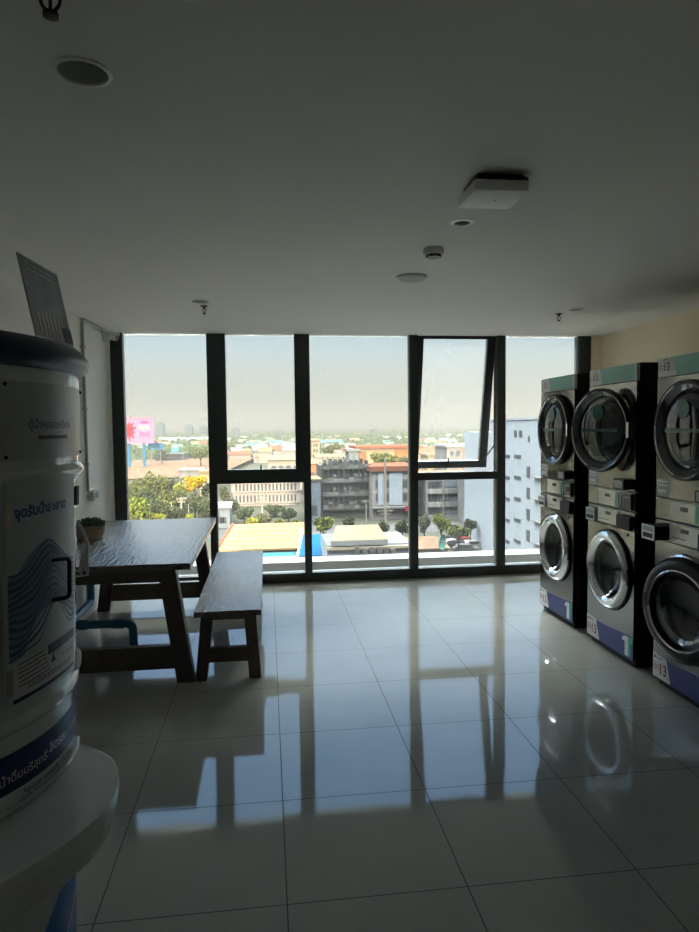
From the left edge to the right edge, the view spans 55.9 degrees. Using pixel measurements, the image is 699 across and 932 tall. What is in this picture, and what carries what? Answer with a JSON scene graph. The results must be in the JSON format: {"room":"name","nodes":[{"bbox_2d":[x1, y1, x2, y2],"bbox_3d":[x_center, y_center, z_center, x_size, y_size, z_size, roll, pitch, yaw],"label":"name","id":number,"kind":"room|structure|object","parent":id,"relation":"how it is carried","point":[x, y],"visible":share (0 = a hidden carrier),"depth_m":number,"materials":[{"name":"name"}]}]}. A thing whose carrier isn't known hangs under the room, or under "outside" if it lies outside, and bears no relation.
{"room":"laundry","nodes":[
{"label":"laundry","id":0,"kind":"room"},
{"bbox_2d":[0,269,110,629],"bbox_3d":[-1.731,0.243,1.467,0.120,2.450,9.610,-1,3,-7],"label":"wall","id":1,"kind":"structure","parent":0,"point":[15,316],"depth_m":5.56,"materials":[{"name":"white paint"}]},
{"bbox_2d":[80,318,103,491],"bbox_3d":[-2.190,-0.512,5.674,0.035,1.418,0.695,-1,3,-7],"label":"conduit","id":2,"kind":"object","parent":1,"relation":"attached to","point":[82,346],"visible":0.98,"depth_m":5.36,"materials":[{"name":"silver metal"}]},
{"bbox_2d":[87,488,99,500],"bbox_3d":[-2.146,0.242,5.523,0.056,0.090,0.250,-1,3,-7],"label":"junction box","id":3,"kind":"object","parent":1,"relation":"attached to","point":[93,494],"visible":0.96,"depth_m":5.48,"materials":[{"name":"white plastic"}]},
{"bbox_2d":[106,332,114,520],"bbox_3d":[-2.264,-0.033,6.305,0.030,2.450,0.140,-1,3,-7],"label":"trim","id":4,"kind":"structure","parent":1,"relation":"attached to","point":[108,362],"depth_m":6.22,"materials":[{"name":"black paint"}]},
{"bbox_2d":[102,330,119,342],"bbox_3d":[-2.193,-1.194,6.084,0.148,0.102,0.105,-1,3,-7],"label":"security camera","id":5,"kind":"object","parent":1,"relation":"attached to","point":[113,336],"visible":0.96,"depth_m":6.05,"materials":[{"name":"white plastic"}]},
{"bbox_2d":[179,562,539,583],"bbox_3d":[0.135,1.098,6.702,4.788,0.095,0.120,-1,3,-7],"label":"trim","id":6,"kind":"structure","parent":1,"relation":"attached to","point":[517,567],"depth_m":6.69,"materials":[{"name":"black metal"}]},
{"bbox_2d":[110,333,218,575],"bbox_3d":[-1.776,-0.090,6.383,0.960,2.355,0.140,-1,3,-7],"label":"window","id":7,"kind":"structure","parent":6,"relation":"on","point":[117,357],"depth_m":6.30,"materials":[{"name":"black metal"}]},
{"bbox_2d":[213,333,311,572],"bbox_3d":[-0.842,-0.106,6.484,0.919,2.355,0.171,-1,3,-7],"label":"window","id":8,"kind":"structure","parent":6,"relation":"on","point":[302,472],"depth_m":6.45,"materials":[{"name":"black metal"}]},
{"bbox_2d":[321,335,418,570],"bbox_3d":[0.147,-0.125,6.632,1.081,2.355,0.124,-1,3,-7],"label":"window","id":9,"kind":"structure","parent":6,"relation":"on","point":[412,340],"depth_m":6.64,"materials":[{"name":"black metal"}]},
{"bbox_2d":[418,335,505,566],"bbox_3d":[1.120,-0.155,6.893,0.915,2.364,0.394,-1,3,-7],"label":"window","id":10,"kind":"structure","parent":6,"relation":"on","point":[495,349],"depth_m":6.78,"materials":[{"name":"black metal"}]},
{"bbox_2d":[76,525,104,539],"bbox_3d":[-1.905,0.480,4.835,0.216,0.100,0.216,-1,3,-7],"label":"plant pot","id":11,"kind":"object","parent":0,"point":[93,532],"depth_m":4.75,"materials":[{"name":"ceramic"}]},
{"bbox_2d":[0,0,698,337],"bbox_3d":[0.744,-1.031,1.807,5.220,0.001,9.810,-1,3,-7],"label":"ceiling","id":12,"kind":"structure","parent":0,"point":[278,165],"depth_m":2.27,"materials":[{"name":"white paint"}]},
{"bbox_2d":[39,0,61,21],"bbox_3d":[-0.600,-0.943,1.321,0.078,0.090,0.078,-1,3,-7],"label":"sprinkler","id":13,"kind":"object","parent":12,"relation":"attached to","point":[50,14],"visible":1,"depth_m":1.32,"materials":[{"name":"grey metal"}]},
{"bbox_2d":[52,56,112,87],"bbox_3d":[-0.682,-1.038,1.684,0.145,0.071,0.145,-1,3,-7],"label":"recessed light","id":14,"kind":"object","parent":12,"relation":"in","point":[76,70],"visible":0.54,"depth_m":1.73,"materials":[{"name":"white"}]},
{"bbox_2d":[396,273,426,281],"bbox_3d":[0.380,-1.145,4.021,0.190,0.021,0.190,-1,3,-7],"label":"ceiling speaker","id":15,"kind":"object","parent":12,"relation":"attached to","point":[407,277],"visible":1,"depth_m":3.98,"materials":[{"name":"white plastic"}]},
{"bbox_2d":[399,276,424,281],"bbox_3d":[0.380,-1.139,4.021,0.158,0.008,0.158,-1,3,-7],"label":"grille","id":16,"kind":"object","parent":15,"relation":"attached to","point":[401,278],"depth_m":4.01,"materials":[{"name":"grey"}]},
{"bbox_2d":[423,246,443,258],"bbox_3d":[0.434,-1.095,3.405,0.108,0.050,0.108,-1,3,-7],"label":"smoke detector","id":17,"kind":"object","parent":12,"relation":"attached to","point":[433,252],"visible":1,"depth_m":3.37,"materials":[{"name":"white plastic"}]},
{"bbox_2d":[450,218,473,226],"bbox_3d":[0.505,-1.123,2.958,0.110,0.068,0.110,-1,3,-7],"label":"recessed light","id":18,"kind":"object","parent":12,"relation":"in","point":[460,222],"visible":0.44,"depth_m":2.97,"materials":[{"name":"white"}]},
{"bbox_2d":[459,173,528,208],"bbox_3d":[0.543,-1.034,2.478,0.214,0.068,0.222,-1,3,-7],"label":"wireless access point","id":19,"kind":"object","parent":12,"relation":"attached to","point":[485,190],"visible":1,"depth_m":2.40,"materials":[{"name":"white plastic"}]},
{"bbox_2d":[178,549,539,574],"bbox_3d":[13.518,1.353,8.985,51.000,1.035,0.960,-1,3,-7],"label":"window sill","id":20,"kind":"structure","parent":0,"point":[520,555],"depth_m":7.57,"materials":[{"name":"white concrete"}]},
{"bbox_2d":[76,573,698,931],"bbox_3d":[0.771,1.475,1.952,5.220,0.120,9.810,-1,3,-7],"label":"floor","id":21,"kind":"structure","parent":0,"point":[451,753],"depth_m":2.92,"materials":[{"name":"tile"}]},
{"bbox_2d":[0,330,119,931],"bbox_3d":[-1.082,0.586,1.513,0.978,1.745,1.108,-3,4,-31],"label":"water dispenser","id":22,"kind":"object","parent":21,"relation":"on","point":[59,793],"visible":1,"depth_m":1.42,"materials":[{"name":"white plastic"}]},
{"bbox_2d":[8,538,73,662],"bbox_3d":[-0.674,0.282,1.465,0.021,0.245,0.227,0,3,11],"label":"print","id":23,"kind":"object","parent":22,"relation":"on","point":[40,598],"depth_m":1.43,"materials":[{"name":"blue"}]},
{"bbox_2d":[16,252,73,346],"bbox_3d":[-0.749,-0.399,1.628,0.049,0.195,0.229,-1,3,-3],"label":"board","id":24,"kind":"object","parent":22,"relation":"on","point":[44,298],"visible":0.86,"depth_m":1.61,"materials":[{"name":"white"}]},
{"bbox_2d":[0,736,119,927],"bbox_3d":[-0.949,0.805,1.345,0.878,0.141,0.720,-1,3,-7],"label":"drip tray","id":25,"kind":"object","parent":22,"relation":"on","point":[50,831],"depth_m":1.38,"materials":[{"name":"white plastic"}]},
{"bbox_2d":[45,874,76,931],"bbox_3d":[-0.740,1.183,1.562,0.090,0.500,0.488,0,3,7],"label":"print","id":26,"kind":"object","parent":22,"relation":"attached to","point":[61,906],"depth_m":1.60,"materials":[{"name":"blue"}]},
{"bbox_2d":[76,585,137,644],"bbox_3d":[-1.937,0.938,4.853,0.408,0.676,0.890,-4,4,-41],"label":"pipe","id":27,"kind":"object","parent":21,"relation":"on","point":[118,623],"visible":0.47,"depth_m":4.64,"materials":[{"name":"blue"}]},
{"bbox_2d":[76,518,215,682],"bbox_3d":[-1.552,0.898,4.853,0.990,0.745,2.010,-1,3,-7],"label":"dining table","id":28,"kind":"object","parent":21,"relation":"on","point":[133,559],"visible":0.69,"depth_m":4.02,"materials":[{"name":"brown wood"}]},
{"bbox_2d":[76,517,105,539],"bbox_3d":[-1.909,0.450,4.831,0.234,0.159,0.236,-4,5,-45],"label":"potted plant","id":29,"kind":"object","parent":28,"relation":"on","point":[94,528],"visible":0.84,"depth_m":4.76,"materials":[{"name":"green plant"}]},
{"bbox_2d":[194,550,262,681],"bbox_3d":[-0.849,1.035,4.908,0.407,0.450,1.940,-1,3,-7],"label":"bench","id":30,"kind":"object","parent":21,"relation":"on","point":[232,589],"visible":1,"depth_m":4.07,"materials":[{"name":"brown wood"}]},
{"bbox_2d":[538,492,590,627],"bbox_3d":[2.023,0.715,5.282,0.864,0.985,0.600,-1,3,-7],"label":"washing machine","id":31,"kind":"object","parent":21,"relation":"on","point":[563,534],"visible":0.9,"depth_m":5.05,"materials":[{"name":"silver metal"}]},
{"bbox_2d":[538,373,591,498],"bbox_3d":[2.008,-0.241,5.226,0.872,0.930,0.600,-1,3,-7],"label":"dryer","id":32,"kind":"object","parent":31,"relation":"on","point":[563,473],"visible":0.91,"depth_m":5.04,"materials":[{"name":"silver metal"}]},
{"bbox_2d":[586,503,658,666],"bbox_3d":[2.125,0.761,4.465,0.864,0.985,0.600,-1,3,-7],"label":"washing machine","id":33,"kind":"object","parent":21,"relation":"on","point":[620,562],"visible":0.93,"depth_m":4.26,"materials":[{"name":"silver metal"}]},
{"bbox_2d":[571,362,658,512],"bbox_3d":[2.055,-0.194,4.402,0.985,0.930,0.600,-1,3,-7],"label":"dryer","id":34,"kind":"object","parent":33,"relation":"on","point":[612,423],"visible":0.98,"depth_m":4.19,"materials":[{"name":"silver metal"}]},
{"bbox_2d":[641,518,698,707],"bbox_3d":[2.164,0.811,3.598,1.003,0.985,0.702,-1,3,-7],"label":"washing machine","id":35,"kind":"object","parent":21,"relation":"on","point":[670,603],"visible":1,"depth_m":3.60,"materials":[{"name":"silver metal"}]},
{"bbox_2d":[653,352,698,526],"bbox_3d":[2.213,-0.149,3.601,0.872,0.930,0.600,-1,3,-7],"label":"dryer","id":36,"kind":"object","parent":35,"relation":"on","point":[676,419],"visible":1,"depth_m":3.62,"materials":[{"name":"silver metal"}]},
{"bbox_2d":[602,309,698,368],"bbox_3d":[3.269,0.153,2.091,0.120,2.450,9.610,-1,3,-7],"label":"wall","id":37,"kind":"structure","parent":0,"point":[676,335],"depth_m":5.88,"materials":[{"name":"beige paint"}]},
{"bbox_2d":[534,336,590,562],"bbox_3d":[2.044,-0.159,6.870,0.913,2.355,0.120,-1,3,-7],"label":"window","id":38,"kind":"structure","parent":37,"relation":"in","point":[582,344],"depth_m":6.80,"materials":[{"name":"black metal"}]},
{"bbox_2d":[591,336,601,370],"bbox_3d":[2.611,-0.120,6.914,0.222,2.450,0.140,-1,3,-7],"label":"wall","id":39,"kind":"structure","parent":37,"relation":"attached to","point":[596,341],"depth_m":6.78,"materials":[{"name":"beige paint"}]},
{"label":"outside","id":40,"kind":"structure","parent":0,"visible":0},
{"bbox_2d":[438,534,445,549],"bbox_3d":[10.461,8.653,74.264,0.850,1.880,1.600,0,3,10],"label":"satellite dish","id":41,"kind":"object","parent":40,"point":[442,540],"visible":1,"depth_m":74.61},
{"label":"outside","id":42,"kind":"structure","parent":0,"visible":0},
{"bbox_2d":[127,427,489,459],"bbox_3d":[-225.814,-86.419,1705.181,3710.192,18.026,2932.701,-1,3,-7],"label":"tree cover","id":43,"kind":"object","parent":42,"point":[365,436],"visible":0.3,"depth_m":883.29,"materials":[{"name":"green plant"}]},
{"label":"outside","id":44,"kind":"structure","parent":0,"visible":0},
{"bbox_2d":[129,432,482,560],"bbox_3d":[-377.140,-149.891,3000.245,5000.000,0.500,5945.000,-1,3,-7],"label":"ground","id":45,"kind":"structure","parent":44,"point":[299,509],"depth_m":151.08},
{"bbox_2d":[129,485,141,519],"bbox_3d":[-48.042,8.124,145.875,4.420,7.974,4.388,-1,3,-7],"label":"tree","id":46,"kind":"object","parent":45,"relation":"on","point":[135,490],"visible":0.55,"depth_m":145.15,"materials":[{"name":"green plant"}]},
{"bbox_2d":[126,416,154,466],"bbox_3d":[-107.887,-11.354,329.509,20.267,26.837,2.600,-1,3,-7],"label":"billboard","id":47,"kind":"object","parent":45,"relation":"on","point":[139,430],"visible":0.78,"depth_m":329.18,"materials":[{"name":"pink"}]},
{"bbox_2d":[129,497,154,519],"bbox_3d":[-29.870,9.657,93.717,4.388,10.568,4.556,-1,3,-7],"label":"tree","id":48,"kind":"object","parent":45,"relation":"on","point":[135,507],"visible":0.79,"depth_m":92.88,"materials":[{"name":"green plant"}]},
{"bbox_2d":[136,486,159,518],"bbox_3d":[-41.632,8.465,136.555,5.180,8.242,5.227,-1,3,-7],"label":"tree","id":49,"kind":"object","parent":45,"relation":"on","point":[145,493],"visible":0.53,"depth_m":135.89,"materials":[{"name":"green plant"}]},
{"bbox_2d":[139,471,168,502],"bbox_3d":[-46.424,6.303,155.986,7.044,10.416,6.944,-1,3,-7],"label":"tree","id":50,"kind":"object","parent":45,"relation":"on","point":[153,484],"visible":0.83,"depth_m":155.23,"materials":[{"name":"green plant"}]},
{"bbox_2d":[148,443,162,464],"bbox_3d":[-100.074,-5.282,340.881,7.545,13.227,1.100,-1,3,-7],"label":"hoarding","id":51,"kind":"object","parent":45,"relation":"on","point":[151,446],"visible":0.82,"depth_m":340.29,"materials":[{"name":"blue"}]},
{"bbox_2d":[155,422,164,435],"bbox_3d":[-351.681,-64.679,1226.549,13.494,34.501,25.000,-1,3,-7],"label":"tower","id":52,"kind":"structure","parent":45,"relation":"on","point":[160,427],"depth_m":1214.41,"materials":[{"name":"white"}]},
{"bbox_2d":[156,449,168,463],"bbox_3d":[-99.308,-4.022,350.669,7.132,9.592,7.202,-1,3,-7],"label":"tree","id":53,"kind":"object","parent":45,"relation":"on","point":[163,454],"visible":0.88,"depth_m":349.72,"materials":[{"name":"green plant"}]},
{"bbox_2d":[156,489,177,510],"bbox_3d":[-36.552,8.706,132.219,4.158,8.149,4.352,-1,3,-7],"label":"tree","id":54,"kind":"object","parent":45,"relation":"on","point":[167,498],"visible":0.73,"depth_m":131.77,"materials":[{"name":"green plant"}]},
{"bbox_2d":[154,452,186,460],"bbox_3d":[-107.427,-4.817,397.068,16.976,5.941,14.800,-1,3,-7],"label":"warehouse","id":55,"kind":"structure","parent":45,"relation":"on","point":[172,456],"depth_m":390.43,"materials":[{"name":"grey"}]},
{"bbox_2d":[160,475,181,497],"bbox_3d":[-44.976,6.702,164.343,6.308,8.618,6.275,-1,3,-7],"label":"tree","id":56,"kind":"object","parent":45,"relation":"on","point":[170,485],"visible":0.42,"depth_m":163.27,"materials":[{"name":"green plant"}]},
{"bbox_2d":[169,490,186,518],"bbox_3d":[-37.154,8.668,142.178,4.294,7.084,4.200,-1,3,-7],"label":"tree","id":57,"kind":"object","parent":45,"relation":"on","point":[180,493],"visible":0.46,"depth_m":141.85,"materials":[{"name":"green plant"}]},
{"bbox_2d":[173,481,189,496],"bbox_3d":[-37.854,7.665,149.105,4.041,8.295,4.046,-1,3,-7],"label":"tree","id":58,"kind":"object","parent":45,"relation":"on","point":[178,485],"visible":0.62,"depth_m":148.30,"materials":[{"name":"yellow plant"}]},
{"bbox_2d":[158,437,207,440],"bbox_3d":[-228.775,-34.144,892.952,82.283,9.590,34.000,-1,3,-7],"label":"warehouse","id":59,"kind":"structure","parent":45,"relation":"on","point":[163,438],"depth_m":889.89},
{"bbox_2d":[179,499,194,518],"bbox_3d":[-34.307,9.652,137.562,4.050,5.597,4.135,-1,3,-7],"label":"tree","id":60,"kind":"object","parent":45,"relation":"on","point":[187,501],"visible":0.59,"depth_m":137.35,"materials":[{"name":"green plant"}]},
{"bbox_2d":[128,457,252,481],"bbox_3d":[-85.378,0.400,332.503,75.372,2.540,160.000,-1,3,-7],"label":"market hall","id":61,"kind":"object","parent":45,"relation":"on","point":[169,468],"visible":0.43,"depth_m":324.98,"materials":[{"name":"brown tile"}]},
{"bbox_2d":[177,467,206,488],"bbox_3d":[-53.690,4.209,225.664,8.660,6.646,10.800,-1,3,-7],"label":"warehouse","id":62,"kind":"structure","parent":45,"relation":"on","point":[183,472],"depth_m":220.51,"materials":[{"name":"white"}]},
{"bbox_2d":[184,475,206,517],"bbox_3d":[-34.463,6.992,147.486,5.199,9.756,5.256,-1,3,-7],"label":"tree","id":63,"kind":"object","parent":45,"relation":"on","point":[194,482],"visible":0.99,"depth_m":146.39,"materials":[{"name":"yellow plant"}]},
{"bbox_2d":[187,490,209,510],"bbox_3d":[-32.750,8.675,143.714,5.195,6.807,5.078,-1,3,-7],"label":"tree","id":64,"kind":"object","parent":45,"relation":"on","point":[197,498],"visible":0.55,"depth_m":142.55,"materials":[{"name":"green plant"}]},
{"bbox_2d":[191,447,208,465],"bbox_3d":[-72.874,-3.744,323.822,9.531,11.594,9.420,-1,3,-7],"label":"tree","id":65,"kind":"object","parent":45,"relation":"on","point":[198,452],"visible":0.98,"depth_m":322.34,"materials":[{"name":"green plant"}]},
{"bbox_2d":[198,469,208,496],"bbox_3d":[-43.606,5.066,200.735,3.726,7.610,8.800,-1,3,-7],"label":"house","id":66,"kind":"structure","parent":45,"relation":"on","point":[203,472],"depth_m":196.70,"materials":[{"name":"white"}]},
{"bbox_2d":[201,483,209,498],"bbox_3d":[-33.656,7.623,155.675,2.868,7.522,2.838,-1,3,-7],"label":"tree","id":67,"kind":"object","parent":45,"relation":"on","point":[205,489],"visible":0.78,"depth_m":155.00,"materials":[{"name":"green plant"}]},
{"bbox_2d":[219,486,230,501],"bbox_3d":[-30.844,7.959,163.163,2.928,5.926,2.947,-1,3,-7],"label":"tree","id":68,"kind":"object","parent":45,"relation":"on","point":[224,492],"visible":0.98,"depth_m":162.60,"materials":[{"name":"green plant"}]},
{"bbox_2d":[218,501,233,527],"bbox_3d":[-26.405,9.880,138.565,3.781,4.840,10.800,-1,3,-7],"label":"house","id":69,"kind":"structure","parent":45,"relation":"on","point":[225,519],"depth_m":133.75,"materials":[{"name":"white"}]},
{"bbox_2d":[228,451,251,461],"bbox_3d":[-67.081,-5.732,398.228,14.285,6.771,9.191,-2,4,-25],"label":"house","id":70,"kind":"structure","parent":45,"relation":"on","point":[231,454],"depth_m":395.03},
{"bbox_2d":[235,507,253,523],"bbox_3d":[-22.079,10.407,139.140,4.056,3.659,4.125,-1,3,-7],"label":"tree","id":71,"kind":"object","parent":45,"relation":"on","point":[241,514],"visible":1,"depth_m":138.26,"materials":[{"name":"green plant"}]},
{"bbox_2d":[219,522,303,552],"bbox_3d":[-10.127,11.438,79.628,11.352,8.214,9.083,-1,3,-7],"label":"shed","id":72,"kind":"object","parent":45,"relation":"on","point":[267,537],"visible":0.48,"depth_m":78.59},
{"bbox_2d":[231,482,299,505],"bbox_3d":[-22.450,7.383,177.282,18.563,9.750,12.800,-1,3,-7],"label":"school building","id":73,"kind":"structure","parent":45,"relation":"on","point":[246,494],"depth_m":171.32,"materials":[{"name":"beige"}]},
{"bbox_2d":[258,447,273,462],"bbox_3d":[-49.090,-6.511,387.140,8.522,9.225,5.515,0,3,3],"label":"house","id":74,"kind":"structure","parent":45,"relation":"on","point":[263,451],"depth_m":384.85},
{"bbox_2d":[263,504,285,516],"bbox_3d":[-16.983,10.086,149.892,5.220,2.979,5.304,-1,3,-7],"label":"tree","id":75,"kind":"object","parent":45,"relation":"on","point":[274,510],"visible":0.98,"depth_m":148.59,"materials":[{"name":"green plant"}]},
{"bbox_2d":[268,445,284,454],"bbox_3d":[-48.549,-8.735,427.045,14.217,9.028,9.098,0,3,2],"label":"house","id":76,"kind":"structure","parent":45,"relation":"on","point":[278,450],"depth_m":422.88,"materials":[{"name":"paint"}]},
{"bbox_2d":[263,552,296,557],"bbox_3d":[-8.094,12.707,69.331,7.700,6.832,2.850,-1,3,-7],"label":"canopy","id":77,"kind":"object","parent":45,"relation":"on","point":[272,554],"visible":0.09,"depth_m":69.10,"materials":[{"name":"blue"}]},
{"bbox_2d":[265,455,301,489],"bbox_3d":[-21.883,1.897,221.459,12.621,11.069,15.600,-1,3,-7],"label":"hall","id":78,"kind":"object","parent":45,"relation":"on","point":[274,461],"visible":0.48,"depth_m":214.46,"materials":[{"name":"beige"}]},
{"bbox_2d":[280,507,296,522],"bbox_3d":[-12.931,10.471,140.295,3.691,3.201,3.734,-1,3,-7],"label":"tree","id":79,"kind":"object","parent":45,"relation":"on","point":[288,513],"visible":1,"depth_m":139.45,"materials":[{"name":"green plant"}]},
{"bbox_2d":[282,445,294,454],"bbox_3d":[-37.311,-8.458,418.979,8.743,9.169,8.825,0,3,10],"label":"house","id":80,"kind":"structure","parent":45,"relation":"on","point":[290,449],"depth_m":415.41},
{"bbox_2d":[296,529,321,556],"bbox_3d":[-3.758,11.583,70.848,4.409,8.806,7.098,-1,3,-7],"label":"canopy","id":81,"kind":"object","parent":45,"relation":"on","point":[316,538],"visible":0.46,"depth_m":70.24,"materials":[{"name":"blue"}]},
{"bbox_2d":[303,475,321,522],"bbox_3d":[-8.191,7.122,143.729,3.449,9.358,10.400,-1,3,-7],"label":"office block","id":82,"kind":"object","parent":45,"relation":"on","point":[316,480],"visible":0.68,"depth_m":138.80,"materials":[{"name":"grey"}]},
{"bbox_2d":[311,459,318,475],"bbox_3d":[-12.049,2.993,205.597,4.456,10.510,10.800,-1,3,-7],"label":"house","id":83,"kind":"structure","parent":45,"relation":"on","point":[313,461],"depth_m":200.58,"materials":[{"name":"orange"}]},
{"bbox_2d":[311,440,319,458],"bbox_3d":[-20.318,-8.762,386.606,5.437,13.165,12.800,-1,3,-7],"label":"house","id":84,"kind":"structure","parent":45,"relation":"on","point":[315,445],"depth_m":380.55,"materials":[{"name":"beige"}]},
{"bbox_2d":[314,516,333,533],"bbox_3d":[-3.588,10.907,93.033,3.029,7.586,3.048,-1,3,-7],"label":"tree","id":85,"kind":"object","parent":45,"relation":"on","point":[322,524],"visible":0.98,"depth_m":92.37,"materials":[{"name":"green plant"}]},
{"bbox_2d":[313,454,344,462],"bbox_3d":[-8.336,-0.119,267.466,12.366,9.468,12.800,-1,3,-7],"label":"house","id":86,"kind":"structure","parent":45,"relation":"on","point":[316,456],"depth_m":262.12,"materials":[{"name":"beige"}]},
{"bbox_2d":[321,444,342,453],"bbox_3d":[-8.844,-5.085,331.902,11.411,11.975,11.127,-1,3,-7],"label":"tree","id":87,"kind":"object","parent":45,"relation":"on","point":[330,449],"visible":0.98,"depth_m":329.66,"materials":[{"name":"green plant"}]},
{"bbox_2d":[316,455,370,517],"bbox_3d":[-1.601,4.211,153.024,11.287,13.950,14.900,-1,3,-7],"label":"apartment block","id":88,"kind":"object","parent":45,"relation":"on","point":[344,483],"visible":0.96,"depth_m":146.14,"materials":[{"name":"grey concrete"}]},
{"bbox_2d":[343,448,360,459],"bbox_3d":[0.936,-0.132,240.367,5.206,12.439,11.600,-1,3,-7],"label":"annex","id":89,"kind":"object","parent":45,"relation":"on","point":[348,451],"visible":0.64,"depth_m":235.25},
{"bbox_2d":[321,525,407,555],"bbox_3d":[1.590,11.130,66.751,8.301,10.072,7.400,-1,3,-7],"label":"house","id":90,"kind":"structure","parent":45,"relation":"on","point":[342,542],"depth_m":63.64,"materials":[{"name":"white"}]},
{"bbox_2d":[369,452,398,462],"bbox_3d":[9.443,2.897,178.075,8.261,13.457,8.467,-1,3,-7],"label":"tree","id":91,"kind":"object","parent":45,"relation":"on","point":[379,458],"visible":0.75,"depth_m":176.15,"materials":[{"name":"green plant"}]},
{"bbox_2d":[348,444,422,470],"bbox_3d":[13.226,-1.120,247.914,24.856,13.273,20.000,-1,3,-7],"label":"building","id":92,"kind":"structure","parent":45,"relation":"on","point":[401,450],"depth_m":238.26,"materials":[{"name":"orange"}]},
{"bbox_2d":[363,462,418,519],"bbox_3d":[8.890,5.465,149.191,10.682,11.666,16.250,-1,3,-7],"label":"shophouse","id":93,"kind":"structure","parent":45,"relation":"on","point":[396,472],"depth_m":142.69,"materials":[{"name":"grey"}]},
{"bbox_2d":[394,520,407,534],"bbox_3d":[9.647,11.326,118.954,3.117,3.472,3.200,-1,3,-7],"label":"tree","id":94,"kind":"object","parent":45,"relation":"on","point":[401,526],"visible":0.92,"depth_m":118.20,"materials":[{"name":"green plant"}]},
{"bbox_2d":[418,515,430,535],"bbox_3d":[12.195,10.798,107.142,2.242,5.830,2.245,-1,3,-7],"label":"tree","id":95,"kind":"object","parent":45,"relation":"on","point":[424,523],"visible":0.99,"depth_m":106.66,"materials":[{"name":"green plant"}]},
{"bbox_2d":[419,453,434,470],"bbox_3d":[27.488,1.564,215.538,7.026,11.364,10.800,-1,3,-7],"label":"house","id":96,"kind":"structure","parent":45,"relation":"on","point":[424,456],"depth_m":210.75,"materials":[{"name":"beige"}]},
{"bbox_2d":[420,446,434,470],"bbox_3d":[30.207,-1.739,263.139,11.162,12.379,16.000,-1,3,-7],"label":"house","id":97,"kind":"structure","parent":45,"relation":"on","point":[426,449],"depth_m":260.14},
{"bbox_2d":[406,536,449,552],"bbox_3d":[8.889,12.001,79.529,4.357,6.695,8.400,-1,3,-7],"label":"shed","id":98,"kind":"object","parent":45,"relation":"on","point":[426,544],"visible":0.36,"depth_m":76.30,"materials":[{"name":"brown tile"}]},
{"bbox_2d":[418,470,458,518],"bbox_3d":[21.584,6.424,150.111,11.898,10.000,12.900,-1,3,-7],"label":"apartment block","id":99,"kind":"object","parent":45,"relation":"on","point":[434,496],"visible":0.47,"depth_m":144.12,"materials":[{"name":"grey"}]},
{"bbox_2d":[432,513,451,535],"bbox_3d":[14.485,10.601,103.392,3.260,6.612,3.339,-1,3,-7],"label":"tree","id":100,"kind":"object","parent":45,"relation":"on","point":[444,523],"visible":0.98,"depth_m":102.45,"materials":[{"name":"green plant"}]},
{"bbox_2d":[433,443,463,470],"bbox_3d":[32.754,0.563,203.021,10.507,14.701,15.000,-1,3,-7],"label":"building","id":101,"kind":"structure","parent":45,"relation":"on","point":[454,451],"depth_m":195.79,"materials":[{"name":"white"}]},
{"bbox_2d":[445,524,471,551],"bbox_3d":[16.530,11.468,99.661,4.329,5.276,4.346,-1,3,-7],"label":"tree","id":102,"kind":"object","parent":45,"relation":"on","point":[455,530],"visible":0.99,"depth_m":98.69,"materials":[{"name":"green plant"}]},
{"bbox_2d":[452,543,479,551],"bbox_3d":[18.469,13.075,104.504,4.200,1.450,1.800,-1,3,1],"label":"car","id":103,"kind":"object","parent":45,"relation":"on","point":[462,546],"visible":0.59,"depth_m":103.66,"materials":[{"name":"grey"}]},
{"bbox_2d":[464,518,476,539],"bbox_3d":[19.839,11.104,108.112,2.548,4.945,2.576,-1,3,-7],"label":"tree","id":104,"kind":"object","parent":45,"relation":"on","point":[468,523],"visible":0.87,"depth_m":107.39,"materials":[{"name":"green plant"}]},
{"bbox_2d":[464,417,542,550],"bbox_3d":[34.892,3.392,98.464,26.500,21.130,38.000,-1,3,-7],"label":"building","id":105,"kind":"structure","parent":45,"relation":"on","point":[523,476],"depth_m":91.94,"materials":[{"name":"white"}]},
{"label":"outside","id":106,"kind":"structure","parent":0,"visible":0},
{"bbox_2d":[207,522,463,538],"bbox_3d":[-4.289,12.590,129.388,96.040,0.020,12.000,-1,3,-7],"label":"road","id":107,"kind":"structure","parent":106,"point":[432,528],"depth_m":130.01,"materials":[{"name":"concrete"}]},
{"bbox_2d":[148,500,168,518],"bbox_3d":[-34.516,9.849,119.393,3.924,7.309,3.997,-1,3,-7],"label":"tree","id":108,"kind":"object","parent":107,"relation":"on","point":[156,507],"visible":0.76,"depth_m":118.35,"materials":[{"name":"green plant"}]},
{"bbox_2d":[165,505,184,518],"bbox_3d":[-31.627,10.264,119.747,3.489,6.376,3.604,-1,3,-7],"label":"tree","id":109,"kind":"object","parent":107,"relation":"on","point":[176,512],"visible":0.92,"depth_m":118.96,"materials":[{"name":"green plant"}]},
{"bbox_2d":[196,499,209,517],"bbox_3d":[-27.685,9.664,126.265,3.335,6.734,3.425,-1,3,-7],"label":"tree","id":110,"kind":"object","parent":107,"relation":"on","point":[203,510],"visible":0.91,"depth_m":125.61,"materials":[{"name":"green plant"}]},
{"bbox_2d":[254,514,271,522],"bbox_3d":[-16.542,11.048,125.732,3.766,3.802,3.687,-1,3,-7],"label":"tree","id":111,"kind":"object","parent":107,"relation":"on","point":[262,518],"visible":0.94,"depth_m":125.03,"materials":[{"name":"green plant"}]},
{"bbox_2d":[378,457,392,522],"bbox_3d":[7.349,5.126,135.476,3.200,13.965,0.560,-1,3,-7],"label":"utility pole","id":112,"kind":"object","parent":107,"relation":"on","point":[385,498],"visible":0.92,"depth_m":135.39,"materials":[{"name":"concrete"}]},
{"bbox_2d":[458,470,463,521],"bbox_3d":[27.714,6.522,137.083,7.202,10.557,12.050,-1,3,-7],"label":"tower block","id":113,"kind":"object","parent":107,"relation":"on","point":[460,482],"visible":0.07,"depth_m":140.08,"materials":[{"name":"concrete"}]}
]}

